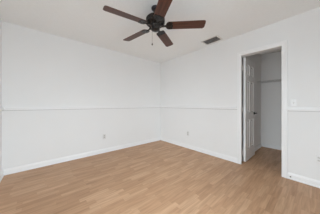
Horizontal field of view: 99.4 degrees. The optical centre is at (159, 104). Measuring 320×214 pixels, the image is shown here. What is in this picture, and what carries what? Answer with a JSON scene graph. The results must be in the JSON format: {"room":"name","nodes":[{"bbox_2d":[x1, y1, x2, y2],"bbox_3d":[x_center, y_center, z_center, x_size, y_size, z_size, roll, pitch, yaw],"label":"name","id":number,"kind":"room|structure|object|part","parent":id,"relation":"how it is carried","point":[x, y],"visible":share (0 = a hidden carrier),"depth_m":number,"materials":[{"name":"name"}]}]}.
{"room":"empty bedroom","nodes":[
{"label":"empty bedroom","id":0,"kind":"room"},
{"bbox_2d":[0,18,1,171],"bbox_3d":[-1.367,-0.095,0.739,0.120,2.440,3.600,0,0,-41],"label":"wall","id":1,"kind":"structure","parent":0,"point":[0,18],"depth_m":2.08,"materials":[{"name":"white paint"}]},
{"bbox_2d":[0,170,3,181],"bbox_3d":[-1.312,1.077,0.787,0.026,0.090,3.600,0,0,-41],"label":"baseboard","id":2,"kind":"structure","parent":1,"relation":"attached to","point":[1,172],"depth_m":2.07,"materials":[{"name":"white wood"}]},
{"bbox_2d":[2,21,160,173],"bbox_3d":[-1.274,-0.095,3.272,3.564,2.440,0.120,0,0,-41],"label":"wall","id":3,"kind":"structure","parent":0,"point":[40,69],"depth_m":2.72,"materials":[{"name":"white paint"}]},
{"bbox_2d":[2,106,160,110],"bbox_3d":[-1.226,0.070,3.216,3.316,0.064,0.026,0,0,-41],"label":"trim","id":4,"kind":"structure","parent":3,"relation":"attached to","point":[49,107],"depth_m":2.71,"materials":[{"name":"white wood"}]},
{"bbox_2d":[4,137,160,175],"bbox_3d":[-1.226,1.077,3.216,3.280,0.090,0.026,0,0,-41],"label":"baseboard","id":5,"kind":"structure","parent":3,"relation":"attached to","point":[8,171],"depth_m":2.72,"materials":[{"name":"white wood"}]},
{"bbox_2d":[0,140,319,213],"bbox_3d":[0.553,1.155,2.390,5.184,0.060,3.840,0,0,-41],"label":"floor","id":6,"kind":"structure","parent":0,"point":[157,177],"depth_m":1.89,"materials":[{"name":"brown wood"}]},
{"bbox_2d":[0,0,319,62],"bbox_3d":[0.553,-1.355,2.390,5.184,0.080,3.840,0,0,-41],"label":"ceiling","id":7,"kind":"structure","parent":0,"point":[85,21],"depth_m":2.08,"materials":[{"name":"paint"}]},
{"bbox_2d":[103,0,205,46],"bbox_3d":[-0.097,-1.053,1.846,1.268,0.524,1.272,0,0,-41],"label":"ceiling fan","id":8,"kind":"object","parent":7,"relation":"hanging from","point":[155,20],"visible":1,"depth_m":1.78,"materials":[{"name":"brown wood"}]},
{"bbox_3d":[-0.405,-1.065,1.629,0.514,0.006,0.136,0,12,-32],"label":"fan blade","id":9,"kind":"part","parent":8,"relation":"part of","materials":[{"name":"brown wood"}]},
{"bbox_3d":[-0.374,-1.065,2.104,0.514,0.006,0.136,0,12,40],"label":"fan blade","id":10,"kind":"part","parent":8,"relation":"part of","materials":[{"name":"brown wood"}]},
{"bbox_3d":[-0.193,-1.070,1.762,0.170,0.045,0.122,0,12,-32],"label":"blade arm","id":11,"kind":"part","parent":8,"relation":"part of","materials":[{"name":"brown metal"}]},
{"bbox_3d":[-0.023,-1.070,1.696,0.122,0.045,0.170,12,-3,-14],"label":"blade arm","id":12,"kind":"part","parent":8,"relation":"part of","materials":[{"name":"brown metal"}]},
{"bbox_3d":[-0.006,-1.070,1.990,0.122,0.045,0.170,-13,-5,21],"label":"blade arm","id":13,"kind":"part","parent":8,"relation":"part of","materials":[{"name":"brown metal"}]},
{"bbox_3d":[0.038,-1.065,1.453,0.136,0.006,0.514,12,-3,-14],"label":"fan blade","id":14,"kind":"part","parent":8,"relation":"part of","materials":[{"name":"brown wood"}]},
{"bbox_3d":[0.088,-1.065,2.222,0.136,0.006,0.514,-13,-5,21],"label":"fan blade","id":15,"kind":"part","parent":8,"relation":"part of","materials":[{"name":"brown wood"}]},
{"bbox_3d":[0.092,-1.070,1.836,0.170,0.045,0.122,0,-12,4],"label":"blade arm","id":16,"kind":"part","parent":8,"relation":"part of","materials":[{"name":"brown metal"}]},
{"bbox_3d":[0.342,-1.065,1.819,0.514,0.006,0.136,0,-12,4],"label":"fan blade","id":17,"kind":"part","parent":8,"relation":"part of","materials":[{"name":"brown wood"}]},
{"bbox_2d":[201,35,221,44],"bbox_3d":[1.058,-1.308,2.784,0.244,0.014,0.360,0,0,-41],"label":"ceiling vent","id":18,"kind":"object","parent":7,"relation":"in","point":[216,38],"visible":1,"depth_m":2.77,"materials":[{"name":"metal"}]},
{"bbox_2d":[161,7,319,180],"bbox_3d":[1.244,-0.095,2.984,0.120,2.440,3.600,0,0,-41],"label":"wall","id":19,"kind":"structure","parent":0,"point":[207,76],"depth_m":2.69,"materials":[{"name":"white paint"}]},
{"bbox_2d":[161,137,236,162],"bbox_3d":[0.747,1.077,3.450,0.026,0.090,2.246,0,0,-41],"label":"baseboard","id":20,"kind":"structure","parent":19,"relation":"attached to","point":[219,155],"depth_m":3.15,"materials":[{"name":"white wood"}]},
{"bbox_2d":[161,106,236,109],"bbox_3d":[0.747,0.070,3.450,0.026,0.064,2.246,0,0,-41],"label":"trim","id":21,"kind":"structure","parent":19,"relation":"attached to","point":[191,107],"depth_m":3.11,"materials":[{"name":"white wood"}]},
{"bbox_2d":[237,40,287,177],"bbox_3d":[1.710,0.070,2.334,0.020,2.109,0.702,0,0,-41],"label":"trim","id":22,"kind":"structure","parent":19,"relation":"attached to","point":[284,44],"depth_m":2.11,"materials":[{"name":"white wood"}]},
{"bbox_2d":[290,99,296,106],"bbox_3d":[1.984,-0.027,2.016,0.020,0.115,0.070,0,0,-41],"label":"light switch","id":23,"kind":"object","parent":19,"relation":"attached to","point":[293,102],"visible":1,"depth_m":2.02,"materials":[{"name":"white plastic"}]},
{"bbox_2d":[287,172,319,187],"bbox_3d":[2.150,1.077,1.819,0.026,0.090,0.652,0,0,-41],"label":"baseboard","id":24,"kind":"structure","parent":19,"relation":"attached to","point":[312,182],"depth_m":1.93,"materials":[{"name":"white wood"}]},
{"bbox_2d":[287,107,319,111],"bbox_3d":[2.150,0.070,1.819,0.026,0.064,0.652,0,0,-41],"label":"trim","id":25,"kind":"structure","parent":19,"relation":"attached to","point":[302,109],"depth_m":1.93,"materials":[{"name":"white wood"}]},
{"bbox_2d":[315,154,319,163],"bbox_3d":[2.148,0.740,1.834,0.008,0.115,0.070,0,0,-41],"label":"wall outlet","id":26,"kind":"object","parent":19,"relation":"attached to","point":[317,157],"visible":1,"depth_m":1.84,"materials":[{"name":"white plastic"}]},
{"bbox_2d":[242,54,260,149],"bbox_3d":[2.113,-0.095,3.217,1.500,2.440,0.120,0,0,-41],"label":"wall","id":27,"kind":"structure","parent":0,"point":[256,58],"depth_m":3.45,"materials":[{"name":"paint"}]},
{"bbox_2d":[242,57,256,161],"bbox_3d":[1.826,0.099,2.784,0.716,2.016,0.144,0,0,-41],"label":"door","id":28,"kind":"structure","parent":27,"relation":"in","point":[248,67],"depth_m":2.74,"materials":[{"name":"white paint"}]},
{"bbox_2d":[242,143,261,160],"bbox_3d":[2.152,1.077,3.154,1.478,0.090,0.026,0,0,-41],"label":"baseboard","id":29,"kind":"structure","parent":27,"relation":"attached to","point":[258,146],"depth_m":3.40,"materials":[{"name":"white wood"}]},
{"bbox_2d":[261,51,281,145],"bbox_3d":[3.157,-0.095,3.244,0.120,2.440,1.440,0,0,-41],"label":"wall","id":30,"kind":"structure","parent":0,"point":[271,64],"depth_m":3.49,"materials":[{"name":"paint"}]},
{"bbox_2d":[257,79,281,82],"bbox_3d":[2.987,-0.436,3.100,0.323,0.312,1.196,0,0,-41],"label":"closet shelf","id":31,"kind":"object","parent":30,"relation":"attached to","point":[277,80],"visible":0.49,"depth_m":3.31,"materials":[{"name":"wood"}]},
{"bbox_2d":[261,143,281,149],"bbox_3d":[3.101,1.077,3.196,0.026,0.090,1.200,0,0,-41],"label":"baseboard","id":32,"kind":"structure","parent":30,"relation":"attached to","point":[262,144],"depth_m":3.47,"materials":[{"name":"white wood"}]}
]}

